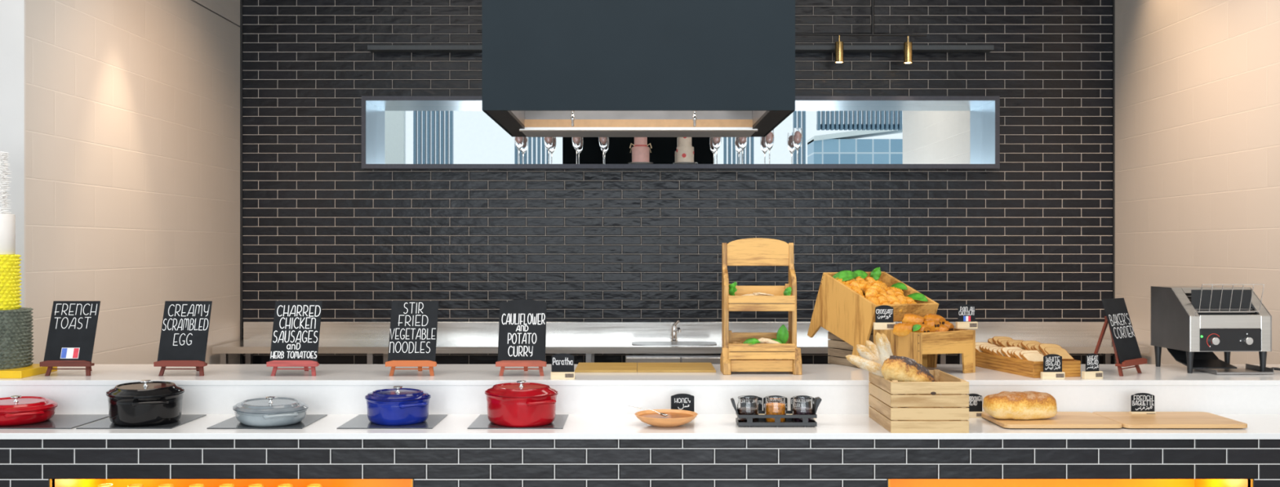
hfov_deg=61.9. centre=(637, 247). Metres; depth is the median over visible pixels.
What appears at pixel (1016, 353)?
bread slice
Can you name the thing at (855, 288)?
croissant
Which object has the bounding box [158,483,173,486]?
bowl
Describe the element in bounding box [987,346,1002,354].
bread slice
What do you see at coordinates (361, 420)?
induction hob
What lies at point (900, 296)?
croissant
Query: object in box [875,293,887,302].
croissant
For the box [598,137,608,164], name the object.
wine glass
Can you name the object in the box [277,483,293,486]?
bowl
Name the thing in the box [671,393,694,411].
label sign
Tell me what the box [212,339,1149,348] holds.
countertop
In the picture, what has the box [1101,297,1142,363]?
chalkboard
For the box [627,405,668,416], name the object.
spoon
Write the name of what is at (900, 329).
roll
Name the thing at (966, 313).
label sign
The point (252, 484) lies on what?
bowl
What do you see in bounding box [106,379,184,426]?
pot
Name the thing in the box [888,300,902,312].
croissant
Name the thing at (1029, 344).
bread slice
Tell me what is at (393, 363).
easel
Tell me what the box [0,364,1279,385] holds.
countertop
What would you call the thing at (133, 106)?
wall
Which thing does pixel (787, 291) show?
greens
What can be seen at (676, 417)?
bowl
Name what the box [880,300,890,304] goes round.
croissant
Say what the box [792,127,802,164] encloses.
wine glass
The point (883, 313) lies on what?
label sign
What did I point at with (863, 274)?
greens
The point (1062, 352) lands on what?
bread slice
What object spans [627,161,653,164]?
plate
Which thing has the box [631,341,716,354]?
sink basin
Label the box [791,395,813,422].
jam jar
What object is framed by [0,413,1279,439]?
countertop
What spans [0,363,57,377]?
cake board
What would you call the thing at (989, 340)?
bread slice
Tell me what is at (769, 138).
wine glass
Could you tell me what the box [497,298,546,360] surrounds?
chalkboard
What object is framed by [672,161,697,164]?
plate
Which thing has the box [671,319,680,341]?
tap
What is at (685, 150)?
cake
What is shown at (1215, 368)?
tray
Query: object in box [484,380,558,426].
pot
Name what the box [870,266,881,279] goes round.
greens
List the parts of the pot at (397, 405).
lid, knob, handle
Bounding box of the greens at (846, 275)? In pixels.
[832,270,857,280]
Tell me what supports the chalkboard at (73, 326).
on the easel at (50, 363)
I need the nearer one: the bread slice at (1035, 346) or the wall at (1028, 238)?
the bread slice at (1035, 346)
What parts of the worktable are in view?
leg, leg, leg, leg, leg, leg, leg, leg, leg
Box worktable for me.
[212,321,1149,364]
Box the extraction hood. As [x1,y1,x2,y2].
[481,0,795,137]
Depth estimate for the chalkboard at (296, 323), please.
4.82 m
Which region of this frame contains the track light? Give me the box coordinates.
[477,0,927,63]
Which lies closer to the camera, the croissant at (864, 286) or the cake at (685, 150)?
the croissant at (864, 286)
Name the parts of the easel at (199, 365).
leg, leg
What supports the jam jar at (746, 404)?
in the caddy
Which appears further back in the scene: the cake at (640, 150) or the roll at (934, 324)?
the cake at (640, 150)
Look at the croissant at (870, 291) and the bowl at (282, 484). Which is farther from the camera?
the croissant at (870, 291)
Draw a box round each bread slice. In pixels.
[975,342,991,345]
[975,344,982,351]
[978,343,998,352]
[982,345,996,352]
[984,346,995,353]
[987,337,995,344]
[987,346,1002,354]
[991,336,1012,342]
[991,347,1000,355]
[996,337,1013,345]
[996,347,1004,355]
[1000,340,1008,346]
[1000,346,1022,356]
[1007,340,1022,346]
[1007,348,1019,357]
[1010,349,1028,358]
[1012,342,1020,346]
[1013,350,1022,359]
[1017,342,1025,349]
[1019,349,1044,359]
[1020,340,1039,350]
[1022,352,1044,360]
[1026,342,1044,350]
[1033,343,1042,353]
[1038,342,1062,355]
[1044,346,1074,360]
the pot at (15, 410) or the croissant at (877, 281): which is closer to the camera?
the pot at (15, 410)
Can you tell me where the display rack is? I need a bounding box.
[720,237,802,374]
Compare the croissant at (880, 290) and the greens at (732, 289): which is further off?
the croissant at (880, 290)
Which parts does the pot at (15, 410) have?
knob, handle, lid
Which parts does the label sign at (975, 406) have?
plate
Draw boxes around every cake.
[0,151,34,369]
[629,137,652,162]
[675,137,693,161]
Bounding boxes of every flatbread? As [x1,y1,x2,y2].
[752,292,764,295]
[757,292,773,295]
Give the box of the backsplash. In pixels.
[243,321,1111,339]
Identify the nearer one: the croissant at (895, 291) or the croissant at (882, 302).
the croissant at (882, 302)
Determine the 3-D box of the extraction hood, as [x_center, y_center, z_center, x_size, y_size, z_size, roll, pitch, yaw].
[0.003,-1.810,5.649,1.482,2.340,1.203,0,0,0]
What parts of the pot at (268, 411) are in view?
lid, knob, handle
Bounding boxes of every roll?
[893,322,915,336]
[902,312,925,323]
[910,321,930,332]
[924,313,946,324]
[924,319,939,331]
[935,324,948,331]
[944,320,954,330]
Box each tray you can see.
[728,302,792,303]
[729,351,792,351]
[758,420,792,422]
[975,351,1080,377]
[1192,363,1274,373]
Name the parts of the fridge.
door, door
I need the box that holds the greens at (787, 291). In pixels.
[783,286,791,295]
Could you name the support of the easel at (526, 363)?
on the countertop at (602, 442)
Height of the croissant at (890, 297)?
0.062 m
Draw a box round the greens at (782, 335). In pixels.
[776,324,788,343]
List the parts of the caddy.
handle, handle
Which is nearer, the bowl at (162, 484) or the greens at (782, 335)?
the bowl at (162, 484)
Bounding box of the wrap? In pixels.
[755,337,781,343]
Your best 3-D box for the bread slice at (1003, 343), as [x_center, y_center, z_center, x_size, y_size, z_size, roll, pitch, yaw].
[1.804,0.475,5.128,0.108,0.056,0.094,0,0,-20]
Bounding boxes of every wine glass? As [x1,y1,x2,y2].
[514,136,524,164]
[543,137,553,164]
[572,137,581,164]
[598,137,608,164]
[711,137,721,164]
[737,137,747,164]
[764,128,773,164]
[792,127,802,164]
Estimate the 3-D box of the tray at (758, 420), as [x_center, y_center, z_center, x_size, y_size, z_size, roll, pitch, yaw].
[0.562,0.715,4.347,0.310,0.003,0.109,0,0,0]
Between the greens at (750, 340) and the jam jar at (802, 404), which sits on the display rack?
the greens at (750, 340)
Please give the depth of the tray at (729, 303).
4.83 m
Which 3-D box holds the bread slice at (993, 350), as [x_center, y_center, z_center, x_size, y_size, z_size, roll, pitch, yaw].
[1.726,0.499,5.010,0.108,0.056,0.094,0,0,-19]
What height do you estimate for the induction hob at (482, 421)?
0.004 m
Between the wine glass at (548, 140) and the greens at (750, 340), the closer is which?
the greens at (750, 340)
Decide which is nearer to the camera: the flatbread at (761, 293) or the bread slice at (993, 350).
the flatbread at (761, 293)
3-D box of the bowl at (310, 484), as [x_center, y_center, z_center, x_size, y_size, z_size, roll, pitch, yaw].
[-1.321,1.067,4.360,0.112,0.200,0.112,0,0,0]
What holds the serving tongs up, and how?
on the countertop at (602, 442)
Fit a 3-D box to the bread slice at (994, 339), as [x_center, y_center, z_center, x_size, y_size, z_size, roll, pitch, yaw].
[1.799,0.466,5.227,0.108,0.063,0.091,0,0,-10]
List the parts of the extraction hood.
filter panel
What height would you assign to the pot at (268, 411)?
0.104 m
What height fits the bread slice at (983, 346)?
0.059 m
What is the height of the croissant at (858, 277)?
0.074 m
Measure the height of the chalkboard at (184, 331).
0.276 m
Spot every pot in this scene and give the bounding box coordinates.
[0,395,57,425]
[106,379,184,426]
[232,395,308,426]
[364,385,431,425]
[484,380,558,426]
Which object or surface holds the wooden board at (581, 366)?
on the countertop at (602, 442)
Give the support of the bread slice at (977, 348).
in the tray at (1020, 366)
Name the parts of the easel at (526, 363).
leg, leg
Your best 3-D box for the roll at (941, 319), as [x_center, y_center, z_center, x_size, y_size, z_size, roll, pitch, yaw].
[1.371,0.335,4.940,0.077,0.065,0.099,0,0,-32]
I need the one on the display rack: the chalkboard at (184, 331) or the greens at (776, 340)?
the greens at (776, 340)
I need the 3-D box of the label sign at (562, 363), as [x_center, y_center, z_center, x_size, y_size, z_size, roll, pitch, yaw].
[-0.329,0.516,4.668,0.105,0.112,0.023,0,0,0]
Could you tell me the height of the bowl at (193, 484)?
0.200 m
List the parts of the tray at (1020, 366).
panel, panel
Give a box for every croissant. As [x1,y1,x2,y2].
[844,280,861,288]
[847,284,862,293]
[855,275,864,280]
[855,279,870,284]
[858,282,871,293]
[863,276,875,282]
[865,287,877,296]
[865,294,880,304]
[869,284,887,296]
[870,281,883,288]
[874,280,887,286]
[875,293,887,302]
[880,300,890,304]
[883,287,895,294]
[885,293,902,302]
[887,286,903,293]
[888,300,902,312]
[894,289,904,295]
[894,293,906,302]
[905,296,915,302]
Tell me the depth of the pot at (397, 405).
4.32 m
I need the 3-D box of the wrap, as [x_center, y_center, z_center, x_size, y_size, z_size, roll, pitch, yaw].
[0.597,0.427,4.848,0.132,0.042,0.040,0,0,4]
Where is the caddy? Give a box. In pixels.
[730,396,822,426]
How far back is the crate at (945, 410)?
4.16 m
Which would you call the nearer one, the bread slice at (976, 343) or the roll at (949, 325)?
the roll at (949, 325)
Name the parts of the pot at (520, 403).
lid, knob, handle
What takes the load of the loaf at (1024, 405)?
on the cutting board at (1062, 419)
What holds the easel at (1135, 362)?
on the countertop at (602, 442)
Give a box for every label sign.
[551,352,574,378]
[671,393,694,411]
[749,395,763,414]
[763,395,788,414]
[789,395,814,414]
[873,304,895,329]
[955,304,977,328]
[967,393,986,417]
[1040,353,1065,378]
[1081,352,1102,378]
[1128,392,1155,413]
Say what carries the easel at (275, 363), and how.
on the countertop at (602, 442)
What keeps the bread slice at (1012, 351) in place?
in the tray at (1020, 366)
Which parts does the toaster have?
leg, panel, leg, panel, panel, knob, leg, floor plate, control panel, knob, panel, leg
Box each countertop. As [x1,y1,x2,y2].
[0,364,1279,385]
[0,364,1279,486]
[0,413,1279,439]
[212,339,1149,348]
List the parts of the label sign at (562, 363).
plate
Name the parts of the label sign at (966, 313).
plate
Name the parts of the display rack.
panel, headboard, panel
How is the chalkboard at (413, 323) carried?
on the easel at (393, 363)
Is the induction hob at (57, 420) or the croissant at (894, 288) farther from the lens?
the croissant at (894, 288)
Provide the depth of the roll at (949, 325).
4.96 m
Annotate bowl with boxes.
[97,483,113,486]
[127,483,142,486]
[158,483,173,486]
[189,483,204,486]
[218,483,234,486]
[248,483,263,486]
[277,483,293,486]
[306,483,322,486]
[634,408,697,426]
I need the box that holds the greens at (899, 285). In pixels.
[890,282,906,289]
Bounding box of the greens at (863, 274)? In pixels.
[853,270,867,279]
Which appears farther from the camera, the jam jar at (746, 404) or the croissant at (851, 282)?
the croissant at (851, 282)
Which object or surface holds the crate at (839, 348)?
on the countertop at (602, 442)
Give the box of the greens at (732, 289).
[728,280,737,295]
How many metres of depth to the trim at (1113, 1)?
8.15 m
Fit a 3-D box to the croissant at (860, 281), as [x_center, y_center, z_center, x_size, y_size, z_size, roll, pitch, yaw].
[1.115,0.185,5.299,0.099,0.060,0.064,0,0,39]
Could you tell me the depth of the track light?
7.92 m
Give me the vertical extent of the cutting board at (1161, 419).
0.020 m
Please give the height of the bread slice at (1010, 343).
0.058 m
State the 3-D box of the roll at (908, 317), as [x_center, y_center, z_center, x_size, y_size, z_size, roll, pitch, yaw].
[1.268,0.333,4.900,0.100,0.067,0.077,0,0,30]
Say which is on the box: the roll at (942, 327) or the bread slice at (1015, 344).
the roll at (942, 327)
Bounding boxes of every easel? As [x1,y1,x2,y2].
[40,360,94,375]
[153,360,207,375]
[266,360,319,375]
[385,360,436,375]
[495,360,546,375]
[1093,315,1146,376]
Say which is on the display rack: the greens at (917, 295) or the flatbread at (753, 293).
the flatbread at (753, 293)
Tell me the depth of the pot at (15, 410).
4.33 m
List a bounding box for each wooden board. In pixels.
[574,362,636,372]
[637,362,715,372]
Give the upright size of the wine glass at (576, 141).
0.285 m
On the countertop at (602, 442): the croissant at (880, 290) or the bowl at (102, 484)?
the bowl at (102, 484)
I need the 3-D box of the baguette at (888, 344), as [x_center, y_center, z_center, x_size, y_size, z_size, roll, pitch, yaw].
[1.038,0.496,4.335,0.107,0.305,0.045,0,0,6]
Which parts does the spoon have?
handle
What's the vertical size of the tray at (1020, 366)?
0.072 m
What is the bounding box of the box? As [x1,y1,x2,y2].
[873,328,975,373]
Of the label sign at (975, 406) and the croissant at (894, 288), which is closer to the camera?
the label sign at (975, 406)
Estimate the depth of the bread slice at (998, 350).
4.98 m
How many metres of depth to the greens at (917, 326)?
4.79 m
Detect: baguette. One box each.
[845,354,884,377]
[856,343,882,364]
[865,339,908,407]
[875,332,903,407]
[881,332,906,407]
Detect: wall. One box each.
[26,0,239,364]
[242,0,1112,364]
[1115,0,1279,364]
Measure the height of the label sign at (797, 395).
0.096 m
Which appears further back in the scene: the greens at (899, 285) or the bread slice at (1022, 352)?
the greens at (899, 285)
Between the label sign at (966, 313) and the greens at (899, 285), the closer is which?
the label sign at (966, 313)
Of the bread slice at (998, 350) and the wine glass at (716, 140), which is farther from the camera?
the wine glass at (716, 140)
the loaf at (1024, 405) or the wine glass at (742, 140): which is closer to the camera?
the loaf at (1024, 405)
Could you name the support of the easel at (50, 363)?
on the countertop at (602, 442)
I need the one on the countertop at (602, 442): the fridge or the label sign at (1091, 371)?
the label sign at (1091, 371)
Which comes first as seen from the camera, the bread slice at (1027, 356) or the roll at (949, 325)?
the bread slice at (1027, 356)
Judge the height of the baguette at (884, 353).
0.307 m
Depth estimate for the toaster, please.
4.93 m
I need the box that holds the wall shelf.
[367,44,994,52]
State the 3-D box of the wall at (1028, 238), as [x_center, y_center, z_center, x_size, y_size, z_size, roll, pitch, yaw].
[0.301,-0.680,8.338,6.883,4.600,0.350,0,0,0]
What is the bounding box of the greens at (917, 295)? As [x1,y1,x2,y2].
[906,292,928,301]
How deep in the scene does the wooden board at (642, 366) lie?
5.00 m
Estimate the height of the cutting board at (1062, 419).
0.020 m
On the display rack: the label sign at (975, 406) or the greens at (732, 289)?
the greens at (732, 289)
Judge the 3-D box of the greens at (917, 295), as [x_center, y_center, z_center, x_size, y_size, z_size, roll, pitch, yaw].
[1.366,0.240,5.239,0.047,0.040,0.130,0,0,-35]
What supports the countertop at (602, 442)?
on the floor
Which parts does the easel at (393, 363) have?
leg, leg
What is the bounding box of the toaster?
[1151,283,1274,373]
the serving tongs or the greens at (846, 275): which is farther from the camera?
the greens at (846, 275)
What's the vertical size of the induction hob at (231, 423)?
0.004 m
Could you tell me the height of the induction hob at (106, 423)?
0.004 m
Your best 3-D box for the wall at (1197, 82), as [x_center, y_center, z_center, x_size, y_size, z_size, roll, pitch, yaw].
[3.703,-0.680,5.082,0.120,4.600,6.163,0,0,0]
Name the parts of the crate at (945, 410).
corner post, board, corner post, corner post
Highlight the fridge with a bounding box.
[625,353,720,364]
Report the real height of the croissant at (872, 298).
0.073 m
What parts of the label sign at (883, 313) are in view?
plate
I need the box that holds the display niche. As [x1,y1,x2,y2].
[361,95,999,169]
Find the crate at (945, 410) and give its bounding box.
[868,368,968,432]
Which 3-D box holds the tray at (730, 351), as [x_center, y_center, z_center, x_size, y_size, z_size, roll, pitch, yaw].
[0.559,0.471,4.896,0.296,0.052,0.146,0,0,0]
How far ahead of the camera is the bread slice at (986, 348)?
5.09 m
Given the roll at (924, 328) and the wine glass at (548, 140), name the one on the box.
the roll at (924, 328)
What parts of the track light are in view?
rail, spot lamp, drop rod, spot lamp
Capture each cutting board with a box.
[981,411,1122,427]
[1092,411,1247,427]
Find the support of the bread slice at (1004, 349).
in the tray at (1020, 366)
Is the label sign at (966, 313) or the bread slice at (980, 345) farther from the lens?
the bread slice at (980, 345)
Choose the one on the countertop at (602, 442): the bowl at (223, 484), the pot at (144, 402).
the bowl at (223, 484)
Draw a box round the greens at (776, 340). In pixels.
[771,337,782,343]
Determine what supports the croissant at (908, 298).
in the crate at (838, 308)
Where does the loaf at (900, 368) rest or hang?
in the crate at (945, 410)
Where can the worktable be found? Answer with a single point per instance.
(589, 338)
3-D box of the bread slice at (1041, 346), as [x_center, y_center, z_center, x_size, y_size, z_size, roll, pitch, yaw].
[1.882,0.467,4.842,0.108,0.062,0.092,0,0,-8]
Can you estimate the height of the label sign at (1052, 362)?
0.109 m
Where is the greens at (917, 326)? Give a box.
[912,324,920,331]
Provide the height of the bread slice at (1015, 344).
0.054 m
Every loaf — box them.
[880,355,936,394]
[982,391,1057,419]
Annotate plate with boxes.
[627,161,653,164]
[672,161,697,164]
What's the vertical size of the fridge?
0.860 m
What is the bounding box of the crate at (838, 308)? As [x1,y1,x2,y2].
[807,271,938,367]
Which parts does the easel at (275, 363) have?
leg, leg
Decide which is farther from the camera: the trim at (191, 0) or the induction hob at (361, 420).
the trim at (191, 0)
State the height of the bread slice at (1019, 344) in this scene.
0.063 m
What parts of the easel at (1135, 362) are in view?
leg, leg, leg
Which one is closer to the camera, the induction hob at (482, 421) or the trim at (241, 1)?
the induction hob at (482, 421)
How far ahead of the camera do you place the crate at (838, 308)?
5.17 m
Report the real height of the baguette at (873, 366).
0.147 m
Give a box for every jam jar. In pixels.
[737,395,758,422]
[764,395,786,422]
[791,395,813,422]
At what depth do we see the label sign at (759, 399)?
4.52 m
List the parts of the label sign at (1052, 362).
plate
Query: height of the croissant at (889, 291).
0.067 m
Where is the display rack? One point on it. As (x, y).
(786, 357)
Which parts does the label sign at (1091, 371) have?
plate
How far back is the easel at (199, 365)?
4.76 m
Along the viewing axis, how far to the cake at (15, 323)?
4.81 m
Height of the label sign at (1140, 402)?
0.107 m
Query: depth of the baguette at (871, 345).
4.54 m
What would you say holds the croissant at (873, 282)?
in the crate at (838, 308)
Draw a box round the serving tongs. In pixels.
[1271,366,1279,370]
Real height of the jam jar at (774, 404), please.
0.106 m
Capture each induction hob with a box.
[0,413,108,428]
[75,413,206,428]
[206,413,327,428]
[337,413,447,428]
[467,413,568,428]
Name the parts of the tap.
lever, spout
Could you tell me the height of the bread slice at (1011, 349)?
0.058 m
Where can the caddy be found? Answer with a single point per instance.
(749, 423)
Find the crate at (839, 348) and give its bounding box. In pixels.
[827,324,873,367]
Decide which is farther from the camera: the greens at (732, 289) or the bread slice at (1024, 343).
the bread slice at (1024, 343)
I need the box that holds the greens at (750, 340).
[742,337,760,345]
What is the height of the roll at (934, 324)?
0.066 m
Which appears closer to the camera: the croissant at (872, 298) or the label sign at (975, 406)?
the label sign at (975, 406)
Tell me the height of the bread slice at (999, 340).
0.061 m
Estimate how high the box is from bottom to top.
0.196 m
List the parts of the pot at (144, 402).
lid, knob, handle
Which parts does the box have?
panel, panel, panel, panel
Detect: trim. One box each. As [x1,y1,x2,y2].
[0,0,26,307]
[191,0,239,26]
[240,0,242,364]
[1112,0,1115,364]
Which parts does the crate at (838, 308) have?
panel, panel, panel, panel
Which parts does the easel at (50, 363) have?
leg, leg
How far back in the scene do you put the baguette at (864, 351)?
4.42 m
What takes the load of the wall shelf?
attached to the wall at (1028, 238)
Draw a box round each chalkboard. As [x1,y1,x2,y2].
[43,300,100,361]
[157,300,212,361]
[269,300,322,361]
[387,300,438,360]
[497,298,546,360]
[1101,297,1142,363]

